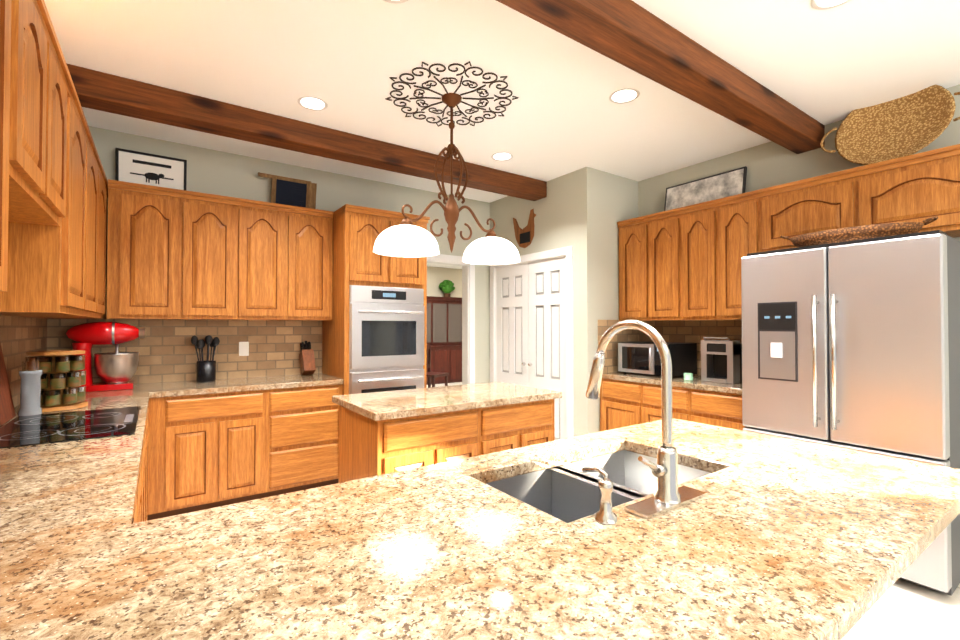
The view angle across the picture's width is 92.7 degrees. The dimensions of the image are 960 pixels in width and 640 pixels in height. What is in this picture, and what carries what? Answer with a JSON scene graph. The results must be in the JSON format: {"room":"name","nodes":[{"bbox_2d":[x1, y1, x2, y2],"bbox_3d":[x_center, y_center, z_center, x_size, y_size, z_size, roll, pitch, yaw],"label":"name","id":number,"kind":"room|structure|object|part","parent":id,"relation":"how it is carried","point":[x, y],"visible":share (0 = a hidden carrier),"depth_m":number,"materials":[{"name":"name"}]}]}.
{"room":"kitchen","nodes":[
{"label":"kitchen","id":0,"kind":"room"},
{"bbox_2d":[89,126,489,382],"bbox_3d":[-1.549,0.002,4.335,3.980,2.820,0.120,1,-1,-35],"label":"wall","id":1,"kind":"structure","parent":0,"point":[214,172],"depth_m":4.34,"materials":[{"name":"grey paint"}]},
{"bbox_2d":[47,318,321,383],"bbox_3d":[-2.263,0.244,3.752,1.905,0.510,0.010,1,-1,-35],"label":"backsplash","id":2,"kind":"structure","parent":1,"relation":"attached to","point":[166,349],"depth_m":3.78,"materials":[{"name":"beige tile"}]},
{"bbox_2d":[239,342,248,355],"bbox_3d":[-2.016,0.246,3.914,0.075,0.120,0.008,1,-1,-35],"label":"electrical outlet","id":3,"kind":"object","parent":2,"relation":"attached to","point":[243,348],"visible":1,"depth_m":3.91,"materials":[{"name":"white plastic"}]},
{"bbox_2d":[107,179,333,320],"bbox_3d":[-2.017,-0.479,3.718,1.545,0.955,0.338,1,-1,-35],"label":"upper cabinet","id":4,"kind":"object","parent":1,"relation":"attached to","point":[175,254],"visible":1,"depth_m":3.50,"materials":[{"name":"brown wood"}]},
{"bbox_2d":[115,148,186,189],"bbox_3d":[-2.501,-1.111,3.497,0.440,0.300,0.060,1,-1,-35],"label":"sign","id":5,"kind":"object","parent":4,"relation":"on","point":[131,166],"visible":0.88,"depth_m":3.48,"materials":[{"name":"white"}]},
{"bbox_2d":[258,172,316,208],"bbox_3d":[-1.701,-1.104,4.050,0.485,0.300,0.077,1,-1,-35],"label":"washboard","id":6,"kind":"object","parent":4,"relation":"on","point":[292,192],"visible":0.77,"depth_m":4.06,"materials":[{"name":"brown wood"}]},
{"bbox_2d":[427,254,474,384],"bbox_3d":[-0.495,0.350,5.057,0.970,2.145,0.138,1,-1,-35],"label":"door frame","id":7,"kind":"structure","parent":1,"relation":"attached to","point":[468,323],"depth_m":5.26,"materials":[{"name":"white paint"}]},
{"bbox_2d":[427,266,461,297],"bbox_3d":[-2.430,0.088,10.457,6.920,2.820,0.120,1,-1,-35],"label":"wall","id":8,"kind":"structure","parent":0,"point":[436,276],"depth_m":11.43,"materials":[{"name":"beige paint"}]},
{"bbox_2d":[44,0,959,268],"bbox_3d":[0.643,-1.430,4.939,8.240,0.060,12.720,1,-1,-35],"label":"ceiling","id":9,"kind":"structure","parent":0,"point":[345,60],"depth_m":2.61,"materials":[{"name":"white paint"}]},
{"bbox_2d":[66,63,546,200],"bbox_3d":[-0.957,-1.338,3.615,3.860,0.160,0.190,1,-1,-35],"label":"beam","id":10,"kind":"structure","parent":9,"relation":"attached to","point":[105,92],"depth_m":3.19,"materials":[{"name":"brown wood"}]},
{"bbox_2d":[297,96,327,110],"bbox_3d":[-1.102,-1.425,3.020,0.189,0.004,0.189,1,-1,-41],"label":"recessed light","id":11,"kind":"object","parent":9,"relation":"in","point":[311,104],"depth_m":3.01,"materials":[{"name":"white glass"}]},
{"bbox_2d":[383,0,407,3],"bbox_3d":[-0.379,-1.439,1.988,0.189,0.004,0.189,1,-1,-41],"label":"recessed light","id":12,"kind":"object","parent":9,"relation":"in","point":[390,1],"depth_m":2.07,"materials":[{"name":"white paint"}]},
{"bbox_2d":[373,93,519,264],"bbox_3d":[-0.182,-0.914,2.937,1.028,1.025,0.398,1,-1,-35],"label":"pendant light","id":13,"kind":"object","parent":9,"relation":"hanging from","point":[406,237],"visible":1,"depth_m":2.91,"materials":[{"name":"brown metal"}]},
{"bbox_2d":[385,61,517,126],"bbox_3d":[-0.182,-1.424,2.944,0.859,0.010,0.817,1,-1,-35],"label":"ceiling medallion","id":14,"kind":"object","parent":9,"relation":"attached to","point":[442,84],"visible":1,"depth_m":2.88,"materials":[{"name":"brown metal"}]},
{"bbox_2d":[491,153,512,160],"bbox_3d":[0.192,-1.411,3.962,0.189,0.004,0.189,1,-1,-41],"label":"recessed light","id":15,"kind":"object","parent":9,"relation":"in","point":[500,157],"depth_m":3.96,"materials":[{"name":"white glass"}]},
{"bbox_2d":[609,89,639,103],"bbox_3d":[0.920,-1.426,2.922,0.189,0.004,0.189,1,-1,-41],"label":"recessed light","id":16,"kind":"object","parent":9,"relation":"in","point":[623,96],"depth_m":2.92,"materials":[{"name":"white glass"}]},
{"bbox_2d":[496,0,824,153],"bbox_3d":[0.573,-1.360,2.092,4.620,0.160,0.180,1,-1,-35],"label":"beam","id":17,"kind":"structure","parent":9,"relation":"attached to","point":[633,36],"depth_m":2.33,"materials":[{"name":"brown wood"}]},
{"bbox_2d":[811,0,850,9],"bbox_3d":[1.582,-1.439,2.030,0.189,0.004,0.189,1,-1,-41],"label":"recessed light","id":18,"kind":"object","parent":9,"relation":"in","point":[816,4],"depth_m":2.08,"materials":[{"name":"white glass"}]},
{"bbox_2d":[490,167,596,436],"bbox_3d":[0.564,0.010,4.893,0.120,2.820,1.630,1,-1,-35],"label":"wall","id":19,"kind":"structure","parent":0,"point":[565,211],"depth_m":4.30,"materials":[{"name":"grey paint"}]},
{"bbox_2d":[513,209,535,247],"bbox_3d":[0.480,-1.049,4.927,0.020,0.562,0.389,1,-1,-35],"label":"decoration","id":20,"kind":"object","parent":19,"relation":"attached to","point":[524,237],"visible":0.9,"depth_m":4.90,"materials":[{"name":"brown wood"}]},
{"bbox_2d":[496,257,565,439],"bbox_3d":[0.512,0.402,4.869,0.090,2.020,1.136,1,-1,-35],"label":"pantry doors","id":21,"kind":"structure","parent":19,"relation":"in","point":[531,324],"depth_m":4.80,"materials":[{"name":"white paint"}]},
{"bbox_2d":[490,246,573,437],"bbox_3d":[0.511,0.362,4.869,0.048,2.115,1.310,1,-1,-35],"label":"door frame","id":22,"kind":"structure","parent":19,"relation":"attached to","point":[567,252],"depth_m":4.38,"materials":[{"name":"white paint"}]},
{"bbox_2d":[596,169,637,431],"bbox_3d":[1.357,0.005,4.527,0.760,2.820,0.120,1,-1,-35],"label":"wall","id":23,"kind":"structure","parent":0,"point":[616,198],"depth_m":4.38,"materials":[{"name":"grey paint"}]},
{"bbox_2d":[598,320,638,372],"bbox_3d":[1.349,0.253,4.439,0.610,0.510,0.010,1,-1,-35],"label":"backsplash","id":24,"kind":"structure","parent":23,"relation":"attached to","point":[611,352],"depth_m":4.38,"materials":[{"name":"beige tile"}]},
{"bbox_2d":[426,382,959,639],"bbox_3d":[0.643,1.450,4.898,8.240,0.060,12.720,1,-1,-35],"label":"floor","id":25,"kind":"structure","parent":0,"point":[901,609],"depth_m":2.13,"materials":[{"name":"tile"}]},
{"bbox_2d":[0,383,155,639],"bbox_3d":[-1.603,0.917,1.687,0.600,0.915,4.106,1,-1,-35],"label":"countertop","id":26,"kind":"structure","parent":25,"relation":"on","point":[74,514],"depth_m":0.98,"materials":[{"name":"beige stone"}]},
{"bbox_2d":[0,343,15,425],"bbox_3d":[-2.155,0.265,2.026,0.083,0.397,0.380,1,-1,-35],"label":"cutting board","id":27,"kind":"object","parent":26,"relation":"on","point":[7,411],"visible":1,"depth_m":2.12,"materials":[{"name":"brown wood"}]},
{"bbox_2d":[18,358,42,415],"bbox_3d":[-2.197,0.327,2.240,0.084,0.278,0.084,1,-1,-35],"label":"pepper grinder","id":28,"kind":"object","parent":26,"relation":"on","point":[30,373],"visible":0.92,"depth_m":2.21,"materials":[{"name":"white plastic"}]},
{"bbox_2d":[25,350,87,411],"bbox_3d":[-2.258,0.317,2.442,0.262,0.302,0.262,1,-1,-35],"label":"spice carousel","id":29,"kind":"object","parent":26,"relation":"on","point":[63,379],"visible":0.81,"depth_m":2.40,"materials":[{"name":"brown wood"}]},
{"bbox_2d":[0,406,140,448],"bbox_3d":[-1.804,0.461,2.026,0.470,0.005,0.760,1,-1,-35],"label":"cooktop","id":30,"kind":"object","parent":26,"relation":"in","point":[20,431],"visible":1,"depth_m":1.97,"materials":[{"name":"black glass"}]},
{"bbox_2d":[65,322,144,391],"bbox_3d":[-2.597,0.245,3.183,0.431,0.468,0.255,1,-1,-35],"label":"stand mixer","id":31,"kind":"object","parent":26,"relation":"on","point":[116,369],"visible":0.98,"depth_m":3.12,"materials":[{"name":"red metal"}]},
{"bbox_2d":[152,373,343,508],"bbox_3d":[-1.828,0.945,3.655,1.288,0.915,0.625,1,-1,-35],"label":"base cabinet","id":32,"kind":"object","parent":25,"relation":"on","point":[230,435],"depth_m":3.37,"materials":[{"name":"brown wood"}]},
{"bbox_2d":[191,335,219,381],"bbox_3d":[-2.170,0.301,3.617,0.196,0.367,0.141,1,-1,-35],"label":"utensil crock","id":33,"kind":"object","parent":32,"relation":"on","point":[205,371],"visible":1,"depth_m":3.58,"materials":[{"name":"black ceramic"}]},
{"bbox_2d":[299,341,315,374],"bbox_3d":[-1.547,0.338,4.101,0.100,0.302,0.201,1,-1,-35],"label":"knife block","id":34,"kind":"object","parent":32,"relation":"on","point":[307,360],"visible":1,"depth_m":4.07,"materials":[{"name":"brown wood"}]},
{"bbox_2d":[322,204,429,394],"bbox_3d":[-0.948,0.230,4.222,0.787,2.360,0.722,1,-1,-35],"label":"tall cabinet","id":35,"kind":"object","parent":25,"relation":"on","point":[374,334],"visible":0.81,"depth_m":3.93,"materials":[{"name":"brown wood"}]},
{"bbox_2d":[349,285,423,393],"bbox_3d":[-0.864,0.361,4.080,0.685,1.295,0.396,1,-1,-35],"label":"wall oven","id":36,"kind":"object","parent":35,"relation":"in","point":[386,322],"depth_m":3.94,"materials":[{"name":"silver metal"}]},
{"bbox_2d":[427,344,448,387],"bbox_3d":[-0.879,0.959,8.338,0.450,1.020,0.460,0,-1,30],"label":"dining chair","id":37,"kind":"object","parent":25,"relation":"on","point":[432,375],"visible":0.42,"depth_m":8.47,"materials":[{"name":"brown wood"}]},
{"bbox_2d":[427,296,461,384],"bbox_3d":[-1.028,0.477,11.047,1.440,2.060,0.500,1,-1,-35],"label":"hutch","id":38,"kind":"object","parent":25,"relation":"on","point":[444,327],"visible":0.62,"depth_m":10.99,"materials":[{"name":"brown wood"}]},
{"bbox_2d":[439,280,454,296],"bbox_3d":[-0.811,-0.770,11.285,0.396,0.436,0.389,1,-1,-35],"label":"topiary plant","id":39,"kind":"object","parent":38,"relation":"on","point":[446,287],"visible":0.96,"depth_m":11.19,"materials":[{"name":"green plant"}]},
{"bbox_2d":[332,382,561,482],"bbox_3d":[-0.191,0.935,2.959,1.310,0.915,0.710,1,-1,-35],"label":"kitchen island","id":40,"kind":"object","parent":25,"relation":"on","point":[383,432],"visible":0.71,"depth_m":2.66,"materials":[{"name":"brown wood"}]},
{"bbox_2d":[140,418,959,639],"bbox_3d":[0.366,0.910,1.182,2.046,0.915,1.020,1,-1,-35],"label":"countertop","id":41,"kind":"structure","parent":25,"relation":"on","point":[226,509],"depth_m":0.91,"materials":[{"name":"beige stone"}]},
{"bbox_2d":[582,467,616,524],"bbox_3d":[0.270,0.392,1.045,0.048,0.114,0.091,1,-1,-35],"label":"soap dispenser","id":42,"kind":"object","parent":41,"relation":"on","point":[605,514],"visible":1,"depth_m":1.02,"materials":[{"name":"silver metal"}]},
{"bbox_2d":[586,320,706,518],"bbox_3d":[0.392,0.225,1.220,0.263,0.452,0.289,1,-1,-35],"label":"faucet","id":43,"kind":"object","parent":41,"relation":"on","point":[669,495],"visible":1,"depth_m":1.12,"materials":[{"name":"silver metal"}]},
{"bbox_2d":[600,372,745,431],"bbox_3d":[1.718,0.948,3.885,0.621,0.915,1.296,1,-1,-35],"label":"base cabinet","id":44,"kind":"object","parent":25,"relation":"on","point":[628,399],"depth_m":3.74,"materials":[{"name":"brown wood"}]},
{"bbox_2d":[618,342,696,376],"bbox_3d":[1.589,0.350,4.154,0.442,0.285,0.530,1,-1,-35],"label":"microwave","id":45,"kind":"object","parent":44,"relation":"on","point":[639,357],"visible":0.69,"depth_m":4.01,"materials":[{"name":"black plastic"}]},
{"bbox_2d":[602,372,741,394],"bbox_3d":[1.718,0.511,3.891,0.621,0.040,1.296,1,-1,-35],"label":"countertop","id":46,"kind":"structure","parent":44,"relation":"on","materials":[{"name":"stone"}]},
{"bbox_2d":[684,373,692,379],"bbox_3d":[1.689,0.459,3.715,0.070,0.055,0.068,1,-1,-35],"label":"canister","id":47,"kind":"object","parent":44,"relation":"on","point":[688,376],"visible":1,"depth_m":3.69,"materials":[{"name":"green ceramic"}]},
{"bbox_2d":[701,337,741,383],"bbox_3d":[1.962,0.310,3.658,0.320,0.351,0.250,1,-1,-35],"label":"coffee maker","id":48,"kind":"object","parent":44,"relation":"on","point":[721,361],"visible":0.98,"depth_m":3.58,"materials":[{"name":"silver plastic"}]},
{"bbox_2d":[741,230,959,595],"bbox_3d":[2.293,0.476,2.825,0.892,1.830,0.950,1,-1,-35],"label":"fridge","id":49,"kind":"object","parent":25,"relation":"on","point":[854,345],"visible":0.73,"depth_m":2.48,"materials":[{"name":"grey metal"}]},
{"bbox_3d":[1.826,0.131,2.821,0.022,0.480,0.220,1,-1,-35],"label":"panel","id":50,"kind":"part","parent":49,"relation":"part of","materials":[{"name":"grey"}]},
{"bbox_3d":[1.883,0.137,2.834,0.091,1.108,0.472,1,-1,-35],"label":"door","id":51,"kind":"part","parent":49,"relation":"part of","materials":[{"name":"silver metal"}]},
{"bbox_3d":[1.956,0.323,2.591,0.069,0.931,0.750,1,-1,-35],"label":"handle","id":52,"kind":"part","parent":49,"relation":"part of","materials":[{"name":"silver metal"}]},
{"bbox_3d":[2.020,1.012,2.626,0.091,0.632,0.950,1,-1,-35],"label":"drawer","id":53,"kind":"part","parent":49,"relation":"part of","materials":[{"name":"silver metal"}]},
{"bbox_2d":[780,216,937,246],"bbox_3d":[2.190,-0.496,2.700,0.349,0.105,0.716,1,-1,-35],"label":"wicker tray","id":54,"kind":"object","parent":49,"relation":"on","point":[850,234],"visible":0.62,"depth_m":2.56,"materials":[{"name":"brown wicker"}]},
{"bbox_3d":[2.157,0.131,2.443,0.091,1.108,0.472,1,-1,-35],"label":"door","id":55,"kind":"part","parent":49,"relation":"part of","materials":[{"name":"silver metal"}]},
{"bbox_2d":[638,84,959,240],"bbox_3d":[3.217,-0.025,2.430,0.120,2.820,5.690,1,-1,-35],"label":"wall","id":56,"kind":"structure","parent":0,"point":[769,164],"depth_m":3.65,"materials":[{"name":"grey paint"}]},
{"bbox_2d":[617,192,760,320],"bbox_3d":[1.829,-0.463,3.995,0.336,0.930,1.276,1,-1,-35],"label":"upper cabinet","id":57,"kind":"object","parent":56,"relation":"attached to","point":[681,264],"depth_m":3.83,"materials":[{"name":"brown wood"}]},
{"bbox_2d":[664,166,746,210],"bbox_3d":[1.959,-1.104,4.036,0.069,0.300,0.720,1,-1,-35],"label":"canvas","id":58,"kind":"object","parent":57,"relation":"on","point":[720,185],"visible":0.61,"depth_m":4.00,"materials":[{"name":"grey fabric"}]},
{"bbox_2d":[639,320,741,374],"bbox_3d":[1.976,0.248,4.084,0.010,0.510,1.310,1,-1,-35],"label":"backsplash","id":59,"kind":"structure","parent":56,"relation":"attached to","point":[693,331],"depth_m":4.11,"materials":[{"name":"brown tile"}]},
{"bbox_2d":[761,144,959,251],"bbox_3d":[2.528,-0.720,3.001,0.336,0.445,1.160,1,-1,-35],"label":"upper cabinet","id":60,"kind":"object","parent":56,"relation":"attached to","point":[925,186],"depth_m":2.85,"materials":[{"name":"brown wood"}]},
{"bbox_2d":[820,85,959,164],"bbox_3d":[2.634,-1.247,2.936,0.144,0.512,0.754,1,-1,-35],"label":"woven basket","id":61,"kind":"object","parent":60,"relation":"on","point":[910,124],"visible":0.83,"depth_m":2.94,"materials":[{"name":"wicker"}]},
{"bbox_3d":[-1.099,-0.055,0.329,0.120,2.820,7.200,1,-1,-35],"label":"wall","id":62,"kind":"structure","parent":0,"visible":0},
{"bbox_2d":[0,0,23,311],"bbox_3d":[-0.992,-0.511,0.605,0.336,0.930,1.080,1,-1,-35],"label":"upper cabinet","id":63,"kind":"object","parent":62,"relation":"attached to","point":[11,11],"depth_m":1.17,"materials":[{"name":"brown wood"}]},
{"bbox_2d":[0,315,46,406],"bbox_3d":[-1.883,0.040,1.561,0.010,0.855,4.020,1,-1,-35],"label":"backsplash","id":64,"kind":"structure","parent":62,"relation":"attached to","point":[20,337],"depth_m":2.55,"materials":[{"name":"brown tile"}]},
{"bbox_2d":[20,0,75,231],"bbox_3d":[-1.537,-0.670,1.386,0.336,0.590,0.820,1,-1,-35],"label":"upper cabinet","id":65,"kind":"object","parent":62,"relation":"attached to","point":[53,216],"depth_m":1.50,"materials":[{"name":"brown wood"}]},
{"bbox_2d":[0,92,107,318],"bbox_3d":[-2.331,-0.484,2.516,0.336,0.930,1.946,1,-1,-35],"label":"upper cabinet","id":66,"kind":"object","parent":62,"relation":"attached to","point":[63,273],"depth_m":2.06,"materials":[{"name":"brown wood"}]}
]}

